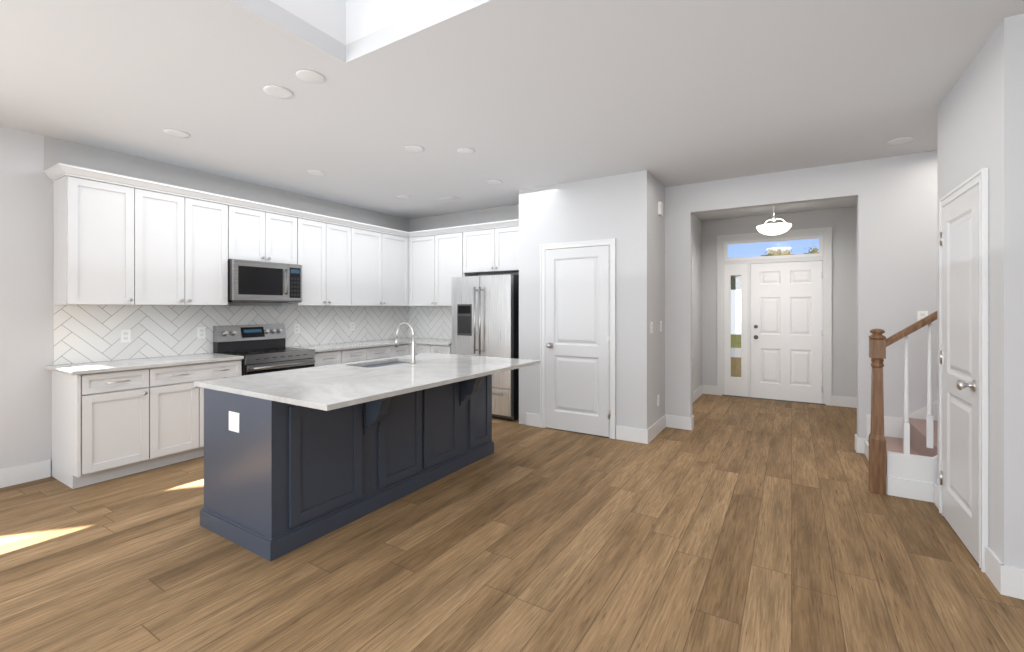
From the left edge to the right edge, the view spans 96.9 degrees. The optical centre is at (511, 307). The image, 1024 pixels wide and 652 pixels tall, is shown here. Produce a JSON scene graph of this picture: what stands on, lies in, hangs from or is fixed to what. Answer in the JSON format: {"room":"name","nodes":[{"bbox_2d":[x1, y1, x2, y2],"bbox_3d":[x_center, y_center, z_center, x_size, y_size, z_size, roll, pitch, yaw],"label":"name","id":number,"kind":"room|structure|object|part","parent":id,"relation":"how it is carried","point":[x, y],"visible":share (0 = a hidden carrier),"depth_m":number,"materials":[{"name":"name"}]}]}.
{"room":"kitchen","nodes":[
{"label":"kitchen","id":0,"kind":"room"},
{"bbox_2d":[0,125,382,475],"bbox_3d":[-4.159,-0.009,3.182,0.120,2.770,9.690,0,0,32],"label":"wall","id":1,"kind":"structure","parent":0,"point":[26,270],"depth_m":3.58,"materials":[{"name":"grey paint"}]},
{"bbox_2d":[0,459,49,487],"bbox_3d":[-3.990,1.306,3.324,0.014,0.141,0.870,0,0,32],"label":"baseboard","id":2,"kind":"structure","parent":1,"relation":"attached to","point":[15,475],"depth_m":3.57,"materials":[{"name":"white wood"}]},
{"bbox_2d":[51,164,146,304],"bbox_3d":[-3.489,-0.565,3.838,0.326,1.082,0.491,0,0,32],"label":"upper cabinet","id":3,"kind":"object","parent":1,"relation":"attached to","point":[121,240],"depth_m":3.71,"materials":[{"name":"white wood"}]},
{"bbox_2d":[147,180,238,304],"bbox_3d":[-3.190,-0.565,4.323,0.326,1.082,0.891,0,0,32],"label":"upper cabinet","id":4,"kind":"object","parent":1,"relation":"attached to","point":[192,235],"depth_m":4.26,"materials":[{"name":"white wood"}]},
{"bbox_2d":[53,305,408,364],"bbox_3d":[-2.689,0.223,5.440,0.009,0.492,4.058,0,0,32],"label":"tile backsplash","id":5,"kind":"structure","parent":1,"relation":"attached to","point":[85,333],"depth_m":4.50,"materials":[{"name":"white tile"}]},
{"bbox_2d":[239,199,298,264],"bbox_3d":[-2.793,-0.797,4.966,0.326,0.617,0.754,0,0,32],"label":"upper cabinet","id":6,"kind":"object","parent":1,"relation":"attached to","point":[267,232],"depth_m":4.90,"materials":[{"name":"white wood"}]},
{"bbox_2d":[228,259,301,302],"bbox_3d":[-2.736,-0.272,4.930,0.460,0.425,0.742,0,0,32],"label":"over-the-range microwave","id":7,"kind":"object","parent":6,"relation":"attached to","point":[259,281],"visible":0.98,"depth_m":4.78,"materials":[{"name":"grey metal"}]},
{"bbox_2d":[44,135,518,231],"bbox_3d":[-1.690,-1.250,4.794,2.389,0.286,4.114,0,0,32],"label":"band","id":8,"kind":"object","parent":1,"relation":"attached to","point":[56,150],"visible":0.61,"depth_m":4.93,"materials":[{"name":"grey paint"}]},
{"bbox_2d":[281,211,346,305],"bbox_3d":[-2.402,-0.565,5.600,0.326,1.082,0.871,0,0,32],"label":"upper cabinet","id":9,"kind":"object","parent":1,"relation":"attached to","point":[322,238],"depth_m":5.47,"materials":[{"name":"white wood"}]},
{"bbox_2d":[347,220,406,305],"bbox_3d":[-1.918,-0.565,6.322,0.393,1.082,1.110,0,0,32],"label":"upper cabinet","id":10,"kind":"object","parent":1,"relation":"attached to","point":[376,255],"depth_m":6.18,"materials":[{"name":"white wood"}]},
{"bbox_2d":[410,273,518,338],"bbox_3d":[-0.579,-0.009,6.596,2.390,2.770,0.120,0,0,32],"label":"wall","id":11,"kind":"structure","parent":0,"point":[496,274],"depth_m":6.27,"materials":[{"name":"grey paint"}]},
{"bbox_2d":[409,306,450,338],"bbox_3d":[-1.052,0.223,6.808,1.298,0.492,0.010,0,0,32],"label":"tile backsplash","id":12,"kind":"structure","parent":11,"relation":"attached to","point":[434,322],"depth_m":6.92,"materials":[{"name":"white tile"}]},
{"bbox_2d":[407,225,477,305],"bbox_3d":[-1.009,-0.565,6.550,1.086,1.082,0.403,0,0,32],"label":"upper cabinet","id":13,"kind":"object","parent":11,"relation":"attached to","point":[434,256],"depth_m":6.44,"materials":[{"name":"white wood"}]},
{"bbox_2d":[467,219,518,274],"bbox_3d":[-0.136,-0.790,6.051,1.057,0.632,0.337,0,0,32],"label":"upper cabinet","id":14,"kind":"object","parent":11,"relation":"attached to","point":[492,248],"depth_m":5.93,"materials":[{"name":"white wood"}]},
{"bbox_2d":[0,394,1023,651],"bbox_3d":[0.115,1.416,2.044,8.590,0.080,12.240,0,0,32],"label":"floor","id":15,"kind":"structure","parent":0,"point":[736,524],"depth_m":2.45,"materials":[{"name":"brown wood"}]},
{"bbox_2d":[52,367,159,488],"bbox_3d":[-3.374,0.938,3.767,0.597,0.876,0.513,0,0,32],"label":"base cabinet","id":16,"kind":"object","parent":15,"relation":"on","point":[110,425],"depth_m":3.59,"materials":[{"name":"white wood"}]},
{"bbox_2d":[46,353,243,374],"bbox_3d":[-3.190,0.484,4.040,0.622,0.029,1.237,0,0,32],"label":"countertop","id":17,"kind":"structure","parent":16,"relation":"on","point":[102,366],"depth_m":3.85,"materials":[{"name":"stone"}]},
{"bbox_2d":[160,359,241,466],"bbox_3d":[-3.091,0.938,4.227,0.597,0.876,0.814,0,0,32],"label":"base cabinet","id":18,"kind":"object","parent":15,"relation":"on","point":[181,402],"depth_m":4.01,"materials":[{"name":"white wood"}]},
{"bbox_2d":[213,324,314,375],"bbox_3d":[-2.622,0.783,4.859,0.704,1.185,0.742,0,0,32],"label":"range","id":19,"kind":"object","parent":15,"relation":"on","point":[262,348],"visible":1,"depth_m":4.82,"materials":[{"name":"grey metal"}]},
{"bbox_2d":[314,347,371,366],"bbox_3d":[-2.264,0.938,5.567,0.597,0.876,0.824,0,0,32],"label":"base cabinet","id":20,"kind":"object","parent":15,"relation":"on","point":[348,355],"depth_m":5.36,"materials":[{"name":"white wood"}]},
{"bbox_2d":[292,337,430,351],"bbox_3d":[-1.914,0.484,6.107,0.625,0.029,2.109,0,0,32],"label":"countertop","id":21,"kind":"structure","parent":20,"relation":"on","point":[385,342],"depth_m":5.79,"materials":[{"name":"stone"}]},
{"bbox_2d":[194,369,513,560],"bbox_3d":[-0.969,0.938,3.523,1.026,0.876,2.172,0,0,32],"label":"kitchen island","id":22,"kind":"object","parent":15,"relation":"on","point":[294,459],"depth_m":2.80,"materials":[{"name":"painted wood"},{"name":"brushed nickel"}]},
{"bbox_2d":[194,365,461,412],"bbox_3d":[-1.184,0.485,2.983,1.325,0.029,1.045,0,0,32],"label":"island countertop","id":23,"kind":"structure","parent":22,"relation":"on","point":[326,387],"depth_m":2.81,"materials":[{"name":"white stone"}]},
{"bbox_2d":[366,361,401,368],"bbox_3d":[-1.086,0.599,3.889,0.354,0.224,0.624,0,0,32],"label":"sink","id":24,"kind":"object","parent":23,"relation":"in","point":[372,363],"depth_m":4.00,"materials":[{"name":"silver metal"}]},
{"bbox_2d":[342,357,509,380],"bbox_3d":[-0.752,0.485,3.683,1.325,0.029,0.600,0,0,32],"label":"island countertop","id":25,"kind":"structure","parent":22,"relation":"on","point":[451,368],"depth_m":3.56,"materials":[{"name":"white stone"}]},
{"bbox_2d":[394,322,418,362],"bbox_3d":[-0.912,0.296,3.915,0.246,0.346,0.081,0,0,32],"label":"faucet","id":26,"kind":"object","parent":25,"relation":"on","point":[413,358],"visible":1,"depth_m":3.85,"materials":[{"name":"silver metal"}]},
{"bbox_2d":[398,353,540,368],"bbox_3d":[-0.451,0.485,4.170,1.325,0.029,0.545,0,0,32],"label":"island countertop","id":27,"kind":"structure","parent":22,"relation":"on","point":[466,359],"depth_m":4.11,"materials":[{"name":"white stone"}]},
{"bbox_2d":[364,344,407,360],"bbox_3d":[-1.877,0.938,6.156,0.638,0.876,0.832,0,0,32],"label":"base cabinet","id":28,"kind":"object","parent":15,"relation":"on","point":[379,352],"depth_m":5.97,"materials":[{"name":"white wood"}]},
{"bbox_2d":[408,344,450,354],"bbox_3d":[-0.992,0.938,6.384,0.751,0.876,0.669,0,0,32],"label":"base cabinet","id":29,"kind":"object","parent":15,"relation":"on","point":[422,348],"depth_m":6.15,"materials":[{"name":"white wood"}]},
{"bbox_2d":[410,339,450,345],"bbox_3d":[-0.957,0.484,6.389,0.697,0.029,0.622,0,0,32],"label":"countertop","id":30,"kind":"structure","parent":29,"relation":"on","point":[446,342],"depth_m":6.29,"materials":[{"name":"stone"}]},
{"bbox_2d":[451,274,518,419],"bbox_3d":[-0.262,0.488,5.901,0.910,1.775,0.670,0,0,32],"label":"refrigerator","id":31,"kind":"object","parent":15,"relation":"on","point":[485,316],"visible":0.52,"depth_m":5.58,"materials":[{"name":"grey metal"}]},
{"bbox_2d":[832,395,856,407],"bbox_3d":[4.963,1.306,6.093,1.092,0.141,0.014,0,0,32],"label":"baseboard","id":32,"kind":"structure","parent":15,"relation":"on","point":[842,401],"depth_m":6.30,"materials":[{"name":"white wood"}]},
{"bbox_2d":[865,310,937,502],"bbox_3d":[4.430,-0.059,2.947,3.462,2.871,1.129,0,0,32],"label":"staircase","id":33,"kind":"structure","parent":15,"relation":"on","point":[901,454],"depth_m":3.34,"materials":[{"name":"wood"}]},
{"bbox_3d":[2.731,0.766,3.391,0.104,1.220,0.102,0,0,32],"label":"newel post","id":34,"kind":"part","parent":33,"relation":"part of","materials":[{"name":"brown wood"}]},
{"bbox_3d":[3.757,-0.214,2.759,2.330,2.561,0.064,0,0,32],"label":"handrail","id":35,"kind":"part","parent":33,"relation":"part of","materials":[{"name":"brown wood"}]},
{"bbox_2d":[0,0,1023,220],"bbox_3d":[0.115,-1.644,2.044,8.590,0.500,12.240,0,0,32],"label":"ceiling","id":36,"kind":"structure","parent":0,"point":[516,95],"depth_m":2.86,"materials":[{"name":"white paint"}]},
{"bbox_2d":[163,129,189,137],"bbox_3d":[-2.676,-1.390,3.624,0.174,0.006,0.174,0,0,23],"label":"recessed light","id":37,"kind":"object","parent":36,"relation":"in","point":[175,133],"depth_m":3.61,"materials":[{"name":"white plastic"}]},
{"bbox_2d":[263,85,292,98],"bbox_3d":[-1.508,-1.390,2.927,0.174,0.006,0.174,0,0,23],"label":"recessed light","id":38,"kind":"object","parent":36,"relation":"in","point":[278,92],"depth_m":2.92,"materials":[{"name":"white plastic"}]},
{"bbox_2d":[295,70,324,83],"bbox_3d":[-1.215,-1.389,2.735,0.162,0.008,0.162,0,0,23],"label":"cover","id":39,"kind":"object","parent":36,"relation":"attached to","point":[310,76],"depth_m":2.72,"materials":[{"name":"white plastic"}]},
{"bbox_2d":[307,170,325,175],"bbox_3d":[-2.017,-1.390,4.674,0.174,0.006,0.174,0,0,23],"label":"recessed light","id":40,"kind":"object","parent":36,"relation":"in","point":[314,172],"depth_m":4.65,"materials":[{"name":"white plastic"}]},
{"bbox_2d":[397,195,410,198],"bbox_3d":[-1.363,-1.390,5.716,0.174,0.006,0.174,0,0,5],"label":"recessed light","id":41,"kind":"object","parent":36,"relation":"in","point":[402,196],"depth_m":5.71,"materials":[{"name":"white plastic"}]},
{"bbox_2d":[404,145,424,152],"bbox_3d":[-0.854,-1.390,3.969,0.174,0.006,0.174,0,0,23],"label":"recessed light","id":42,"kind":"object","parent":36,"relation":"in","point":[411,148],"depth_m":3.95,"materials":[{"name":"white plastic"}]},
{"bbox_2d":[435,197,459,201],"bbox_3d":[-0.828,-1.388,5.821,0.300,0.010,0.150,0,0,32],"label":"ceiling vent","id":43,"kind":"object","parent":36,"relation":"in","point":[447,199],"visible":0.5,"depth_m":5.76,"materials":[{"name":"white plastic"}]},
{"bbox_2d":[457,147,474,153],"bbox_3d":[-0.409,-1.389,4.023,0.162,0.008,0.162,0,0,23],"label":"cover","id":44,"kind":"object","parent":36,"relation":"attached to","point":[464,150],"depth_m":4.00,"materials":[{"name":"white plastic"}]},
{"bbox_2d":[487,180,501,183],"bbox_3d":[-0.195,-1.390,5.019,0.174,0.006,0.174,0,0,23],"label":"recessed light","id":45,"kind":"object","parent":36,"relation":"in","point":[489,181],"depth_m":5.01,"materials":[{"name":"white plastic"}]},
{"bbox_2d":[757,206,791,236],"bbox_3d":[3.276,-1.136,5.675,0.380,0.514,0.380,0,0,32],"label":"pendant light","id":46,"kind":"object","parent":36,"relation":"hanging from","point":[773,229],"visible":0.81,"depth_m":5.58,"materials":[{"name":"white glass"}]},
{"bbox_2d":[887,137,913,144],"bbox_3d":[3.238,-1.390,3.784,0.174,0.006,0.174,0,0,23],"label":"recessed light","id":47,"kind":"object","parent":36,"relation":"in","point":[902,140],"depth_m":3.77,"materials":[{"name":"white plastic"}]},
{"bbox_2d":[519,170,650,429],"bbox_3d":[0.755,-0.009,5.044,1.510,2.770,0.120,0,0,32],"label":"wall","id":48,"kind":"structure","parent":0,"point":[622,209],"depth_m":4.78,"materials":[{"name":"grey paint"}]},
{"bbox_2d":[545,245,609,436],"bbox_3d":[0.699,0.352,4.961,0.771,2.023,0.105,0,0,32],"label":"pantry door","id":49,"kind":"structure","parent":48,"relation":"in","point":[577,338],"depth_m":4.97,"materials":[{"name":"white wood"}]},
{"bbox_2d":[540,238,615,438],"bbox_3d":[0.719,0.325,5.010,0.887,2.102,0.076,0,0,32],"label":"door frame","id":50,"kind":"structure","parent":48,"relation":"attached to","point":[611,243],"depth_m":4.78,"materials":[{"name":"white wood"}]},
{"bbox_2d":[616,425,647,443],"bbox_3d":[1.228,1.306,4.672,0.317,0.141,0.014,0,0,32],"label":"baseboard","id":51,"kind":"structure","parent":48,"relation":"attached to","point":[631,434],"depth_m":4.66,"materials":[{"name":"white wood"}]},
{"bbox_2d":[651,175,664,425],"bbox_3d":[1.539,-0.009,5.001,0.130,2.770,0.630,0,0,32],"label":"wall","id":52,"kind":"structure","parent":0,"point":[657,189],"depth_m":4.96,"materials":[{"name":"grey paint"}]},
{"bbox_2d":[648,414,667,443],"bbox_3d":[1.571,1.306,4.913,0.014,0.141,0.784,0,0,32],"label":"baseboard","id":53,"kind":"structure","parent":52,"relation":"attached to","point":[659,425],"depth_m":4.90,"materials":[{"name":"white wood"}]},
{"bbox_2d":[665,150,937,437],"bbox_3d":[3.704,-0.009,4.130,4.670,2.770,0.120,0,0,32],"label":"wall","id":54,"kind":"structure","parent":0,"point":[885,254],"depth_m":4.33,"materials":[{"name":"grey paint"}]},
{"bbox_2d":[668,385,703,424],"bbox_3d":[2.456,1.306,6.309,0.014,0.141,2.279,0,0,32],"label":"baseboard","id":55,"kind":"structure","parent":54,"relation":"attached to","point":[672,419],"depth_m":6.59,"materials":[{"name":"white wood"}]},
{"bbox_2d":[692,257,692,403],"bbox_3d":[2.350,0.325,6.128,0.024,2.102,0.924,0,0,32],"label":"trim","id":56,"kind":"structure","parent":54,"relation":"attached to","point":[692,330],"depth_m":6.50,"materials":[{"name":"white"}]},
{"bbox_2d":[717,227,831,405],"bbox_3d":[3.889,0.121,6.803,1.480,2.510,0.116,0,0,32],"label":"door frame","id":57,"kind":"structure","parent":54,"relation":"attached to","point":[727,383],"depth_m":6.94,"materials":[{"name":"white painted wood"},{"name":"glass"}]},
{"bbox_2d":[751,261,823,403],"bbox_3d":[4.019,0.348,6.654,0.917,2.025,0.114,0,0,32],"label":"front door","id":58,"kind":"structure","parent":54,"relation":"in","point":[787,332],"depth_m":6.65,"materials":[{"name":"white wood"}]},
{"bbox_2d":[855,434,866,452],"bbox_3d":[3.793,1.306,4.156,1.047,0.141,0.016,0,0,32],"label":"baseboard","id":59,"kind":"structure","parent":54,"relation":"attached to","point":[859,442],"depth_m":4.30,"materials":[{"name":"white wood"}]},
{"bbox_2d":[938,38,989,546],"bbox_3d":[2.765,-0.009,2.712,0.120,2.770,1.020,0,0,32],"label":"wall","id":60,"kind":"structure","parent":0,"point":[981,116],"depth_m":2.65,"materials":[{"name":"grey paint"}]},
{"bbox_2d":[940,184,978,563],"bbox_3d":[2.652,0.352,2.721,0.105,2.023,0.696,0,0,32],"label":"closet door","id":61,"kind":"structure","parent":60,"relation":"in","point":[959,357],"depth_m":2.66,"materials":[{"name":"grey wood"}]},
{"bbox_2d":[939,168,988,572],"bbox_3d":[2.671,0.325,2.700,0.024,2.102,0.812,0,0,32],"label":"door frame","id":62,"kind":"structure","parent":60,"relation":"attached to","point":[980,177],"depth_m":2.36,"materials":[{"name":"white wood"}]},
{"bbox_2d":[990,13,1023,568],"bbox_3d":[3.450,-0.009,1.603,2.450,2.770,0.150,0,0,32],"label":"wall","id":63,"kind":"structure","parent":0,"point":[1007,41],"depth_m":2.18,"materials":[{"name":"grey paint"}]},
{"bbox_2d":[992,557,1023,599],"bbox_3d":[3.348,1.306,1.567,2.346,0.141,0.014,0,0,32],"label":"baseboard","id":64,"kind":"structure","parent":63,"relation":"attached to","point":[1007,580],"depth_m":2.17,"materials":[{"name":"white wood"}]},
{"label":"outside","id":65,"kind":"structure","parent":0,"visible":0},
{"bbox_2d":[728,239,818,376],"bbox_3d":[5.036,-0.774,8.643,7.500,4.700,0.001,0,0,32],"label":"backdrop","id":66,"kind":"structure","parent":65,"point":[737,331],"depth_m":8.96,"materials":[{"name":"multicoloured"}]},
{"bbox_3d":[-1.150,-0.009,-0.007,8.590,2.770,7.420,0,0,32],"label":"wall","id":67,"kind":"structure","parent":0,"visible":0},
{"bbox_2d":[121,329,130,342],"bbox_3d":[-3.499,0.256,4.108,0.008,0.115,0.072,0,0,32],"label":"electrical outlet plate","id":68,"kind":"object","parent":67,"relation":"attached to","point":[125,335],"depth_m":4.11,"materials":[{"name":"white plastic"}]},
{"bbox_2d":[197,327,204,338],"bbox_3d":[-3.173,0.256,4.636,0.008,0.115,0.072,0,0,32],"label":"electrical outlet plate","id":69,"kind":"object","parent":67,"relation":"attached to","point":[200,330],"depth_m":4.63,"materials":[{"name":"white plastic"}]},
{"bbox_2d":[294,324,299,333],"bbox_3d":[-2.622,0.256,5.529,0.008,0.115,0.072,0,0,32],"label":"electrical outlet plate","id":70,"kind":"object","parent":67,"relation":"attached to","point":[296,326],"depth_m":5.52,"materials":[{"name":"white plastic"}]},
{"bbox_2d":[350,322,354,330],"bbox_3d":[-2.192,0.256,6.227,0.008,0.115,0.072,0,0,32],"label":"electrical outlet plate","id":71,"kind":"object","parent":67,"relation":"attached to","point":[352,324],"depth_m":6.23,"materials":[{"name":"white plastic"}]},
{"bbox_2d":[650,322,652,332],"bbox_3d":[1.460,0.206,4.739,0.008,0.115,0.072,0,0,32],"label":"electrical outlet plate","id":72,"kind":"object","parent":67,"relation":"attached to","point":[651,323],"depth_m":4.72,"materials":[{"name":"white plastic"}]},
{"bbox_2d":[658,201,662,215],"bbox_3d":[1.641,-1.094,5.015,0.028,0.140,0.100,0,0,32],"label":"electrical outlet plate","id":73,"kind":"object","parent":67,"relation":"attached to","point":[660,205],"depth_m":4.98,"materials":[{"name":"white plastic"}]},
{"bbox_2d":[917,311,927,320],"bbox_3d":[3.683,0.086,4.067,0.072,0.115,0.007,0,0,32],"label":"electrical outlet plate","id":74,"kind":"object","parent":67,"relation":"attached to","point":[920,314],"depth_m":4.07,"materials":[{"name":"white plastic"}]}
]}

